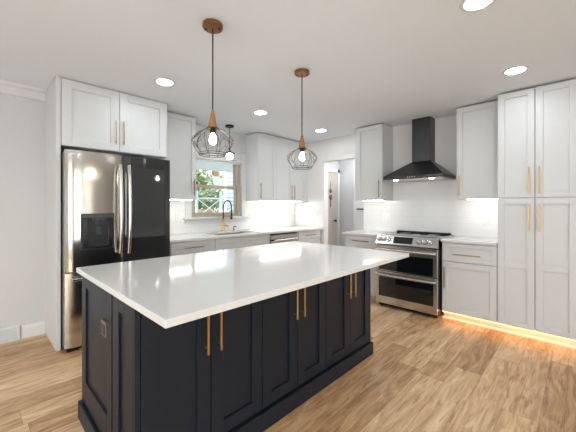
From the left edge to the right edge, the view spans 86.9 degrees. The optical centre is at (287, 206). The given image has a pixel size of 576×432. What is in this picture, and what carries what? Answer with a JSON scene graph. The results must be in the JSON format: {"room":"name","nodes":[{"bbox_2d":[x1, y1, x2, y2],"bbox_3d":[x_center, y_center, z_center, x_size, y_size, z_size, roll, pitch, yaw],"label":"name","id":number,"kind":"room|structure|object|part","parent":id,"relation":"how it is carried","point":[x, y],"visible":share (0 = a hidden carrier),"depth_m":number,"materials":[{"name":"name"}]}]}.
{"room":"kitchen","nodes":[
{"label":"kitchen","id":0,"kind":"room"},
{"bbox_2d":[0,93,271,338],"bbox_3d":[-1.957,0.064,3.727,0.140,2.450,9.350,0,0,44],"label":"wall","id":1,"kind":"structure","parent":0,"point":[22,120],"depth_m":2.98,"materials":[{"name":"paint"}]},
{"bbox_2d":[0,324,19,343],"bbox_3d":[-2.811,1.216,2.723,0.021,0.145,0.610,0,0,44],"label":"baseboard","id":2,"kind":"structure","parent":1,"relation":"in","point":[10,333],"depth_m":2.89,"materials":[{"name":"white"}]},
{"bbox_2d":[0,80,46,101],"bbox_3d":[-3.728,-1.111,1.727,0.085,0.100,3.712,0,0,44],"label":"trim","id":3,"kind":"structure","parent":1,"relation":"attached to","point":[9,88],"depth_m":2.93,"materials":[{"name":"white wood"}]},
{"bbox_2d":[21,320,44,338],"bbox_3d":[-2.527,1.224,3.021,0.018,0.130,0.182,0,0,44],"label":"baseboard","id":4,"kind":"structure","parent":1,"relation":"attached to","point":[36,328],"depth_m":3.01,"materials":[{"name":"white wood"}]},
{"bbox_2d":[61,78,166,158],"bbox_3d":[-1.885,-0.852,3.262,0.606,0.605,0.982,0,0,44],"label":"upper cabinet","id":5,"kind":"object","parent":1,"relation":"attached to","point":[93,118],"visible":0.98,"depth_m":3.02,"materials":[{"name":"white paint"}]},
{"bbox_3d":[-1.873,-0.852,2.901,0.020,0.601,0.474,0,0,44],"label":"door","id":6,"kind":"part","parent":5,"relation":"part of","materials":[{"name":"white paint"}]},
{"bbox_3d":[-1.537,-0.852,3.250,0.020,0.601,0.482,0,0,44],"label":"door","id":7,"kind":"part","parent":5,"relation":"part of","materials":[{"name":"white paint"}]},
{"bbox_2d":[162,112,195,199],"bbox_3d":[-1.458,-0.609,3.880,0.363,1.068,0.463,0,0,44],"label":"upper cabinet","id":8,"kind":"object","parent":1,"relation":"attached to","point":[181,152],"visible":0.66,"depth_m":3.81,"materials":[{"name":"white paint"}]},
{"bbox_2d":[183,147,248,223],"bbox_3d":[-1.078,-0.293,4.584,0.175,1.075,1.115,0,0,44],"label":"window","id":9,"kind":"structure","parent":1,"relation":"in","point":[216,183],"depth_m":4.62,"materials":[{"name":"white wood"}]},
{"bbox_3d":[-1.128,-0.513,4.623,0.005,0.395,0.720,0,0,44],"label":"pane","id":10,"kind":"part","parent":9,"relation":"part of","materials":[{"name":"clear glass"}]},
{"bbox_3d":[-1.101,-0.091,4.596,0.035,0.440,0.760,0,0,44],"label":"sash","id":11,"kind":"part","parent":9,"relation":"part of","materials":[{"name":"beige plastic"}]},
{"bbox_3d":[-1.101,-0.088,4.596,0.005,0.365,0.700,0,0,44],"label":"pane","id":12,"kind":"part","parent":9,"relation":"part of","materials":[{"name":"clear glass"}]},
{"bbox_3d":[-1.128,-0.498,4.622,0.030,0.425,0.760,0,0,44],"label":"sash","id":13,"kind":"part","parent":9,"relation":"part of","materials":[{"name":"clear glass"}]},
{"bbox_3d":[-1.049,0.173,4.556,0.095,0.027,1.115,0,0,44],"label":"sill","id":14,"kind":"part","parent":9,"relation":"part of","materials":[{"name":"white"}]},
{"bbox_3d":[-1.105,-0.291,4.610,0.100,0.898,0.863,0,0,44],"label":"frame","id":15,"kind":"part","parent":9,"relation":"part of","materials":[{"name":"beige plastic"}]},
{"bbox_2d":[196,152,241,164],"bbox_3d":[-1.042,-0.708,4.550,0.070,0.107,0.857,0,0,44],"label":"window shade","id":16,"kind":"object","parent":9,"relation":"attached to","point":[236,161],"visible":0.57,"depth_m":4.54,"materials":[{"name":"white fabric"}]},
{"bbox_2d":[170,200,294,233],"bbox_3d":[-0.824,0.145,4.794,0.007,0.457,2.759,0,0,44],"label":"wall tile","id":17,"kind":"structure","parent":1,"relation":"attached to","point":[267,213],"depth_m":5.03,"materials":[{"name":"white tile"}]},
{"bbox_2d":[175,212,183,220],"bbox_3d":[-1.466,0.141,4.115,0.011,0.115,0.116,0,0,44],"label":"light switch","id":18,"kind":"object","parent":17,"relation":"attached to","point":[179,216],"visible":1,"depth_m":4.11,"materials":[{"name":"white plastic"}]},
{"bbox_2d":[245,133,307,201],"bbox_3d":[-0.153,-0.609,5.234,0.363,1.068,1.194,0,0,44],"label":"upper cabinet","id":19,"kind":"object","parent":1,"relation":"attached to","point":[270,177],"visible":0.98,"depth_m":4.95,"materials":[{"name":"white paint"}]},
{"bbox_3d":[-0.335,-0.613,4.847,0.020,1.056,0.379,0,0,44],"label":"door","id":20,"kind":"part","parent":19,"relation":"part of","materials":[{"name":"white paint"}]},
{"bbox_3d":[-0.067,-0.613,5.125,0.020,1.056,0.378,0,0,44],"label":"door","id":21,"kind":"part","parent":19,"relation":"part of","materials":[{"name":"white paint"}]},
{"bbox_3d":[0.192,-0.613,5.393,0.020,1.056,0.353,0,0,44],"label":"door","id":22,"kind":"part","parent":19,"relation":"part of","materials":[{"name":"white paint"}]},
{"bbox_2d":[0,0,575,142],"bbox_3d":[0.662,-1.221,1.202,7.415,0.120,9.350,0,0,44],"label":"ceiling","id":23,"kind":"structure","parent":0,"point":[391,63],"depth_m":2.30,"materials":[{"name":"paint"}]},
{"bbox_2d":[154,78,174,85],"bbox_3d":[-1.152,-1.157,2.840,0.188,0.005,0.188,0,0,44],"label":"recessed light","id":24,"kind":"object","parent":23,"relation":"in","point":[160,81],"visible":1,"depth_m":2.84,"materials":[{"name":"white plastic"}]},
{"bbox_2d":[191,18,233,157],"bbox_3d":[-0.480,-0.741,1.938,0.264,0.837,0.265,0,0,44],"label":"pendant light","id":25,"kind":"object","parent":23,"relation":"hanging from","point":[210,25],"visible":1,"depth_m":1.92,"materials":[{"name":"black metal"}]},
{"bbox_3d":[-0.480,-0.871,1.938,0.008,0.520,0.008,0,0,21],"label":"cord","id":26,"kind":"part","parent":25,"relation":"part of","materials":[{"name":"black metal"}]},
{"bbox_3d":[-0.480,-0.427,1.938,0.046,0.070,0.046,0,0,44],"label":"bulb","id":27,"kind":"part","parent":25,"relation":"part of","materials":[{"name":"white glass"}]},
{"bbox_2d":[210,128,215,133],"bbox_3d":[-0.480,-0.479,1.938,0.036,0.033,0.036,0,0,44],"label":"socket","id":28,"kind":"object","parent":25,"relation":"attached to","point":[213,131],"depth_m":1.92,"materials":[{"name":"black metal"}]},
{"bbox_2d":[224,124,234,159],"bbox_3d":[-0.840,-0.913,4.373,0.149,0.493,0.150,0,0,44],"label":"pendant","id":29,"kind":"object","parent":23,"relation":"hanging from","point":[229,155],"visible":0.9,"depth_m":4.34,"materials":[{"name":"black metal"}]},
{"bbox_3d":[-0.840,-0.712,4.373,0.102,0.090,0.102,0,0,44],"label":"globe","id":30,"kind":"part","parent":29,"relation":"part of","materials":[{"name":"white glass"}]},
{"bbox_2d":[253,110,267,114],"bbox_3d":[-0.338,-1.157,3.770,0.188,0.005,0.188,0,0,44],"label":"recessed light","id":31,"kind":"object","parent":23,"relation":"in","point":[258,112],"visible":1,"depth_m":3.76,"materials":[{"name":"white plastic"}]},
{"bbox_2d":[287,68,316,169],"bbox_3d":[0.120,-0.741,2.613,0.264,0.837,0.265,0,0,44],"label":"pendant light","id":32,"kind":"object","parent":23,"relation":"hanging from","point":[300,72],"visible":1,"depth_m":2.60,"materials":[{"name":"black metal"}]},
{"bbox_3d":[0.120,-0.871,2.613,0.008,0.520,0.008,0,0,-24],"label":"cord","id":33,"kind":"part","parent":32,"relation":"part of","materials":[{"name":"black metal"}]},
{"bbox_2d":[315,129,326,131],"bbox_3d":[0.502,-1.157,4.656,0.188,0.005,0.188,0,0,44],"label":"recessed light","id":34,"kind":"object","parent":23,"relation":"in","point":[316,130],"visible":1,"depth_m":4.65,"materials":[{"name":"white plastic"}]},
{"bbox_2d":[459,0,495,12],"bbox_3d":[1.079,-1.157,1.724,0.188,0.005,0.188,0,0,44],"label":"recessed light","id":35,"kind":"object","parent":23,"relation":"in","point":[468,6],"visible":1,"depth_m":1.75,"materials":[{"name":"white plastic"}]},
{"bbox_2d":[502,65,528,75],"bbox_3d":[1.943,-1.157,2.599,0.188,0.005,0.188,0,0,44],"label":"recessed light","id":36,"kind":"object","parent":23,"relation":"in","point":[515,70],"visible":1,"depth_m":2.59,"materials":[{"name":"white plastic"}]},
{"bbox_2d":[0,300,575,431],"bbox_3d":[0.662,1.349,1.202,7.415,0.120,9.350,0,0,44],"label":"floor","id":37,"kind":"structure","parent":0,"point":[423,373],"depth_m":2.20,"materials":[{"name":"brown wood"}]},
{"bbox_2d":[45,76,60,350],"bbox_3d":[-2.251,0.065,2.906,0.572,2.448,0.034,0,0,44],"label":"end panel","id":38,"kind":"object","parent":37,"relation":"on","point":[53,94],"visible":0.92,"depth_m":2.78,"materials":[{"name":"white paint"}]},
{"bbox_2d":[61,149,169,352],"bbox_3d":[-1.821,0.397,3.178,0.796,1.785,0.936,0,0,44],"label":"refrigerator","id":39,"kind":"object","parent":37,"relation":"on","point":[115,208],"visible":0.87,"depth_m":2.83,"materials":[{"name":"grey metal"}]},
{"bbox_3d":[-1.618,0.916,2.982,0.070,0.655,0.936,0,0,44],"label":"freezer drawer","id":40,"kind":"part","parent":39,"relation":"part of","materials":[{"name":"silver metal"}]},
{"bbox_3d":[-1.781,0.041,2.813,0.070,1.073,0.466,0,0,44],"label":"door","id":41,"kind":"part","parent":39,"relation":"part of","materials":[{"name":"silver metal"}]},
{"bbox_3d":[-1.748,0.232,2.798,0.007,0.329,0.268,0,0,44],"label":"dispenser frame","id":42,"kind":"part","parent":39,"relation":"part of","materials":[{"name":"black plastic"}]},
{"bbox_3d":[-1.595,0.026,2.901,0.084,0.853,0.033,0,0,44],"label":"handle","id":43,"kind":"part","parent":39,"relation":"part of","materials":[{"name":"silver metal"}]},
{"bbox_3d":[-1.542,0.029,2.956,0.084,0.858,0.033,0,0,44],"label":"handle","id":44,"kind":"part","parent":39,"relation":"part of","materials":[{"name":"silver metal"}]},
{"bbox_3d":[-1.455,0.041,3.152,0.070,1.073,0.466,0,0,44],"label":"door","id":45,"kind":"part","parent":39,"relation":"part of","materials":[{"name":"grey metal"}]},
{"bbox_3d":[-1.433,-0.035,3.123,0.005,0.703,0.327,0,0,44],"label":"glass panel","id":46,"kind":"part","parent":39,"relation":"part of","materials":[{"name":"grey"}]},
{"bbox_2d":[170,239,214,255],"bbox_3d":[-1.332,0.848,3.784,0.669,0.882,0.600,0,0,44],"label":"base cabinet","id":47,"kind":"object","parent":37,"relation":"on","point":[188,247],"visible":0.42,"depth_m":3.56,"materials":[{"name":"white paint"}]},
{"bbox_3d":[-1.112,0.709,3.594,0.020,0.320,0.562,0,0,44],"label":"drawer","id":48,"kind":"part","parent":47,"relation":"part of","materials":[{"name":"white paint"}]},
{"bbox_2d":[170,226,322,242],"bbox_3d":[-0.588,0.390,4.564,0.666,0.030,2.762,0,0,44],"label":"countertop","id":49,"kind":"structure","parent":47,"relation":"on","point":[184,237],"depth_m":4.33,"materials":[{"name":"white stone"}]},
{"bbox_2d":[222,200,232,230],"bbox_3d":[-0.919,0.140,4.580,0.180,0.469,0.059,0,0,-37],"label":"kitchen faucet","id":50,"kind":"object","parent":49,"relation":"on","point":[231,217],"visible":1,"depth_m":4.54,"materials":[{"name":"gold metal"}]},
{"bbox_2d":[78,268,372,431],"bbox_3d":[-0.261,0.848,2.246,0.918,0.883,1.984,0,0,44],"label":"kitchen island","id":51,"kind":"object","parent":37,"relation":"on","point":[245,368],"visible":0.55,"depth_m":1.65,"materials":[{"name":"blue paint"}]},
{"bbox_3d":[-1.044,0.792,1.662,0.566,0.769,0.020,0,0,44],"label":"panel","id":52,"kind":"part","parent":51,"relation":"part of","materials":[{"name":"blue paint"}]},
{"bbox_2d":[101,318,106,337],"bbox_3d":[-0.940,0.624,1.553,0.080,0.080,0.013,0,0,44],"label":"island outlet","id":53,"kind":"object","parent":51,"relation":"attached to","point":[103,322],"visible":0.93,"depth_m":1.54,"materials":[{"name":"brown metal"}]},
{"bbox_2d":[101,323,104,335],"bbox_3d":[-0.944,0.627,1.550,0.056,0.050,0.003,0,0,44],"label":"socket","id":54,"kind":"object","parent":53,"relation":"attached to","point":[102,324],"depth_m":1.55,"materials":[{"name":"black"}]},
{"bbox_3d":[-0.734,0.792,1.363,0.262,0.769,0.020,0,0,44],"label":"panel","id":55,"kind":"part","parent":51,"relation":"part of","materials":[{"name":"blue paint"}]},
{"bbox_3d":[-0.631,0.793,1.265,0.021,0.775,0.022,0,0,44],"label":"corner post","id":56,"kind":"part","parent":51,"relation":"part of","materials":[{"name":"blue paint"}]},
{"bbox_3d":[-0.505,0.792,1.395,0.020,0.758,0.331,0,0,44],"label":"door","id":57,"kind":"part","parent":51,"relation":"part of","materials":[{"name":"blue paint"}]},
{"bbox_3d":[-0.392,0.587,1.474,0.034,0.265,0.011,0,0,44],"label":"handle","id":58,"kind":"part","parent":51,"relation":"part of","materials":[{"name":"gold metal"}]},
{"bbox_3d":[-0.341,0.587,1.526,0.034,0.265,0.011,0,0,44],"label":"handle","id":59,"kind":"part","parent":51,"relation":"part of","materials":[{"name":"gold metal"}]},
{"bbox_3d":[-0.272,0.792,1.638,0.020,0.758,0.333,0,0,44],"label":"door","id":60,"kind":"part","parent":51,"relation":"part of","materials":[{"name":"blue paint"}]},
{"bbox_2d":[76,241,408,328],"bbox_3d":[-0.165,0.390,2.139,1.238,0.029,1.973,0,0,44],"label":"island countertop","id":61,"kind":"structure","parent":51,"relation":"on","point":[170,291],"depth_m":1.65,"materials":[{"name":"white stone"}]},
{"bbox_3d":[-0.049,0.792,1.868,0.020,0.758,0.297,0,0,44],"label":"door","id":62,"kind":"part","parent":51,"relation":"part of","materials":[{"name":"blue paint"}]},
{"bbox_3d":[0.051,0.587,1.934,0.034,0.265,0.011,0,0,44],"label":"handle","id":63,"kind":"part","parent":51,"relation":"part of","materials":[{"name":"gold metal"}]},
{"bbox_3d":[0.102,0.587,1.986,0.034,0.265,0.011,0,0,44],"label":"handle","id":64,"kind":"part","parent":51,"relation":"part of","materials":[{"name":"gold metal"}]},
{"bbox_3d":[0.161,0.792,2.086,0.020,0.758,0.298,0,0,44],"label":"door","id":65,"kind":"part","parent":51,"relation":"part of","materials":[{"name":"blue paint"}]},
{"bbox_3d":[0.375,0.792,2.308,0.020,0.758,0.310,0,0,44],"label":"door","id":66,"kind":"part","parent":51,"relation":"part of","materials":[{"name":"blue paint"}]},
{"bbox_3d":[0.480,0.587,2.379,0.034,0.265,0.011,0,0,44],"label":"handle","id":67,"kind":"part","parent":51,"relation":"part of","materials":[{"name":"gold metal"}]},
{"bbox_3d":[0.593,0.792,2.535,0.020,0.758,0.309,0,0,44],"label":"door","id":68,"kind":"part","parent":51,"relation":"part of","materials":[{"name":"blue paint"}]},
{"bbox_3d":[0.708,0.793,2.654,0.021,0.775,0.016,0,0,44],"label":"corner post","id":69,"kind":"part","parent":51,"relation":"part of","materials":[{"name":"blue paint"}]},
{"bbox_2d":[214,234,269,250],"bbox_3d":[-0.802,0.848,4.334,0.669,0.882,0.921,0,0,44],"label":"base cabinet","id":70,"kind":"object","parent":37,"relation":"on","point":[255,240],"visible":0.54,"depth_m":4.08,"materials":[{"name":"white paint"}]},
{"bbox_2d":[269,232,297,243],"bbox_3d":[-0.248,0.852,4.867,0.656,0.875,0.596,0,0,44],"label":"dishwasher","id":71,"kind":"object","parent":37,"relation":"on","point":[289,236],"visible":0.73,"depth_m":4.64,"materials":[{"name":"silver metal"}]},
{"bbox_3d":[-0.055,0.854,4.681,0.030,0.670,0.594,0,0,44],"label":"door","id":72,"kind":"part","parent":71,"relation":"part of","materials":[{"name":"silver metal"}]},
{"bbox_3d":[-0.055,0.463,4.681,0.030,0.063,0.594,0,0,44],"label":"control panel","id":73,"kind":"part","parent":71,"relation":"part of","materials":[{"name":"silver metal"}]},
{"bbox_3d":[-0.029,0.507,4.654,0.044,0.021,0.500,0,0,44],"label":"handle","id":74,"kind":"part","parent":71,"relation":"part of","materials":[{"name":"silver metal"}]},
{"bbox_2d":[297,230,320,243],"bbox_3d":[0.158,0.848,5.330,0.669,0.882,0.615,0,0,44],"label":"base cabinet","id":75,"kind":"object","parent":37,"relation":"on","point":[311,236],"visible":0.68,"depth_m":5.13,"materials":[{"name":"white paint"}]},
{"bbox_3d":[0.359,0.480,5.120,0.020,0.127,0.550,0,0,44],"label":"drawer","id":76,"kind":"part","parent":75,"relation":"part of","materials":[{"name":"white paint"}]},
{"bbox_3d":[0.359,0.876,5.120,0.020,0.655,0.550,0,0,44],"label":"door","id":77,"kind":"part","parent":75,"relation":"part of","materials":[{"name":"white paint"}]},
{"bbox_2d":[345,234,376,300],"bbox_3d":[1.184,0.848,4.394,0.525,0.882,0.548,0,0,44],"label":"base cabinet","id":78,"kind":"object","parent":37,"relation":"on","point":[357,241],"visible":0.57,"depth_m":4.17,"materials":[{"name":"white paint"}]},
{"bbox_3d":[1.022,0.480,4.231,0.512,0.127,0.020,0,0,44],"label":"drawer","id":79,"kind":"part","parent":78,"relation":"part of","materials":[{"name":"white paint"}]},
{"bbox_2d":[342,230,387,236],"bbox_3d":[1.174,0.390,4.408,0.562,0.030,0.542,0,0,44],"label":"countertop","id":80,"kind":"structure","parent":78,"relation":"on","point":[358,232],"depth_m":4.33,"materials":[{"name":"white stone"}]},
{"bbox_2d":[375,230,453,317],"bbox_3d":[1.600,0.817,3.887,0.760,0.945,0.686,0,0,44],"label":"range oven","id":81,"kind":"object","parent":37,"relation":"on","point":[413,283],"visible":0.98,"depth_m":3.64,"materials":[{"name":"silver metal"}]},
{"bbox_3d":[1.388,0.544,3.667,0.742,0.027,0.074,0,0,44],"label":"handle","id":82,"kind":"part","parent":81,"relation":"part of","materials":[{"name":"silver metal"}]},
{"bbox_3d":[1.388,0.864,3.667,0.742,0.027,0.074,0,0,44],"label":"handle","id":83,"kind":"part","parent":81,"relation":"part of","materials":[{"name":"silver metal"}]},
{"bbox_3d":[1.427,0.656,3.708,0.752,0.325,0.040,0,0,44],"label":"oven door","id":84,"kind":"part","parent":81,"relation":"part of","materials":[{"name":"silver metal"}]},
{"bbox_3d":[1.427,1.032,3.708,0.752,0.410,0.040,0,0,44],"label":"oven door","id":85,"kind":"part","parent":81,"relation":"part of","materials":[{"name":"silver metal"}]},
{"bbox_3d":[1.451,0.427,3.733,0.756,0.113,0.130,0,0,44],"label":"control panel","id":86,"kind":"part","parent":81,"relation":"part of","materials":[{"name":"silver metal"}]},
{"bbox_3d":[1.458,1.258,3.740,0.720,0.038,0.020,0,0,44],"label":"kick plate","id":87,"kind":"part","parent":81,"relation":"part of","materials":[{"name":"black metal"}]},
{"bbox_2d":[384,232,448,237],"bbox_3d":[1.668,0.377,3.958,0.748,0.020,0.490,0,0,44],"label":"cooktop","id":88,"kind":"object","parent":81,"relation":"in","point":[414,234],"depth_m":3.93,"materials":[{"name":"black metal"}]},
{"bbox_2d":[442,242,497,327],"bbox_3d":[2.126,0.848,3.486,0.534,0.882,0.548,0,0,44],"label":"base cabinet","id":89,"kind":"object","parent":37,"relation":"on","point":[469,271],"visible":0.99,"depth_m":3.31,"materials":[{"name":"white paint"}]},
{"bbox_3d":[1.780,0.806,3.462,0.011,0.245,0.034,0,0,44],"label":"handle","id":90,"kind":"part","parent":89,"relation":"part of","materials":[{"name":"gold metal"}]},
{"bbox_3d":[1.940,0.537,3.308,0.265,0.011,0.034,0,0,44],"label":"handle","id":91,"kind":"part","parent":89,"relation":"part of","materials":[{"name":"gold metal"}]},
{"bbox_2d":[441,236,497,245],"bbox_3d":[2.127,0.390,3.489,0.536,0.030,0.542,0,0,44],"label":"countertop","id":92,"kind":"structure","parent":89,"relation":"on","point":[455,239],"depth_m":3.39,"materials":[{"name":"white stone"}]},
{"bbox_3d":[1.967,0.519,3.319,0.525,0.204,0.020,0,0,44],"label":"drawer","id":93,"kind":"part","parent":89,"relation":"part of","materials":[{"name":"white paint"}]},
{"bbox_2d":[442,315,575,348],"bbox_3d":[2.208,1.278,3.135,1.139,0.022,0.029,0,0,44],"label":"trim","id":94,"kind":"structure","parent":37,"relation":"on","point":[444,316],"depth_m":3.06,"materials":[{"name":"white"}]},
{"bbox_2d":[498,79,575,345],"bbox_3d":[2.537,0.073,3.090,0.604,2.432,0.548,0,0,44],"label":"pantry cabinet","id":95,"kind":"object","parent":37,"relation":"on","point":[537,126],"visible":1,"depth_m":2.90,"materials":[{"name":"white paint"}]},
{"bbox_2d":[443,311,574,340],"bbox_3d":[2.189,1.208,3.121,1.120,0.006,0.018,0,0,44],"label":"light","id":96,"kind":"object","parent":95,"relation":"attached to","point":[443,311],"visible":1,"depth_m":3.06,"materials":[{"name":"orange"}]},
{"bbox_3d":[2.268,-0.613,3.029,0.296,1.056,0.020,0,0,44],"label":"door","id":97,"kind":"part","parent":95,"relation":"part of","materials":[{"name":"white paint"}]},
{"bbox_3d":[2.268,0.562,3.029,0.296,1.283,0.020,0,0,44],"label":"door","id":98,"kind":"part","parent":95,"relation":"part of","materials":[{"name":"white paint"}]},
{"bbox_3d":[2.382,-0.251,2.882,0.011,0.260,0.034,0,0,44],"label":"handle","id":99,"kind":"part","parent":95,"relation":"part of","materials":[{"name":"gold metal"}]},
{"bbox_3d":[2.382,0.108,2.882,0.011,0.265,0.034,0,0,44],"label":"handle","id":100,"kind":"part","parent":95,"relation":"part of","materials":[{"name":"gold metal"}]},
{"bbox_3d":[2.486,-0.613,2.819,0.296,1.056,0.020,0,0,44],"label":"door","id":101,"kind":"part","parent":95,"relation":"part of","materials":[{"name":"white paint"}]},
{"bbox_3d":[2.486,0.562,2.819,0.296,1.283,0.020,0,0,44],"label":"door","id":102,"kind":"part","parent":95,"relation":"part of","materials":[{"name":"white paint"}]},
{"bbox_2d":[328,161,339,172],"bbox_3d":[0.663,0.064,6.188,0.215,2.450,1.070,0,0,44],"label":"wall","id":103,"kind":"structure","parent":0,"point":[336,164],"depth_m":6.35,"materials":[{"name":"grey paint"}]},
{"bbox_2d":[328,168,339,245],"bbox_3d":[0.839,0.259,6.136,0.100,2.060,0.800,0,0,44],"label":"door","id":104,"kind":"structure","parent":103,"relation":"in","point":[333,178],"depth_m":6.31,"materials":[{"name":"white wood"}]},
{"bbox_2d":[329,189,331,206],"bbox_3d":[0.870,-0.241,6.190,0.014,0.520,0.110,0,0,44],"label":"hanging ornament","id":105,"kind":"object","parent":104,"relation":"hanging from","point":[330,190],"visible":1,"depth_m":6.19,"materials":[{"name":"grey metal"}]},
{"bbox_2d":[340,159,354,245],"bbox_3d":[2.087,0.064,5.641,3.025,2.450,0.120,0,0,44],"label":"wall","id":106,"kind":"structure","parent":0,"point":[347,167],"depth_m":6.38,"materials":[{"name":"grey paint"}]},
{"bbox_2d":[354,172,363,230],"bbox_3d":[1.577,0.314,5.728,0.600,1.950,0.424,0,0,44],"label":"wall","id":107,"kind":"structure","parent":0,"point":[358,205],"depth_m":5.75,"materials":[{"name":"paint"}]},
{"bbox_2d":[307,127,468,244],"bbox_3d":[2.791,0.064,3.310,7.275,2.450,0.120,0,0,44],"label":"wall","id":108,"kind":"structure","parent":0,"point":[341,148],"depth_m":5.34,"materials":[{"name":"paint"}]},
{"bbox_2d":[355,124,392,200],"bbox_3d":[1.245,-0.609,4.463,0.448,1.068,0.363,0,0,44],"label":"upper cabinet","id":109,"kind":"object","parent":108,"relation":"attached to","point":[373,144],"visible":1,"depth_m":4.34,"materials":[{"name":"white paint"}]},
{"bbox_3d":[1.163,-0.613,4.351,0.405,1.056,0.020,0,0,44],"label":"door","id":110,"kind":"part","parent":109,"relation":"part of","materials":[{"name":"white paint"}]},
{"bbox_2d":[295,180,497,237],"bbox_3d":[1.320,0.019,4.638,3.294,0.710,0.007,0,0,44],"label":"wall tile","id":111,"kind":"structure","parent":108,"relation":"attached to","point":[425,206],"depth_m":4.11,"materials":[{"name":"white tile"}]},
{"bbox_2d":[383,213,389,220],"bbox_3d":[1.453,0.164,4.497,0.116,0.115,0.011,0,0,44],"label":"light switch","id":112,"kind":"object","parent":111,"relation":"attached to","point":[386,216],"visible":1,"depth_m":4.49,"materials":[{"name":"white plastic"}]},
{"bbox_2d":[383,116,455,182],"bbox_3d":[1.692,-0.745,3.934,0.740,0.829,0.504,0,0,44],"label":"range hood","id":113,"kind":"object","parent":108,"relation":"attached to","point":[423,166],"visible":1,"depth_m":3.94,"materials":[{"name":"black metal"}]},
{"bbox_2d":[393,115,456,174],"bbox_3d":[1.863,-0.775,4.116,0.918,0.769,0.005,0,0,44],"label":"wall panel","id":114,"kind":"object","parent":108,"relation":"attached to","point":[445,127],"visible":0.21,"depth_m":4.00,"materials":[{"name":"paint"}]},
{"bbox_2d":[457,100,497,199],"bbox_3d":[2.227,-0.609,3.517,0.430,1.068,0.363,0,0,44],"label":"upper cabinet","id":115,"kind":"object","parent":108,"relation":"attached to","point":[477,125],"visible":0.91,"depth_m":3.42,"materials":[{"name":"white paint"}]}
]}

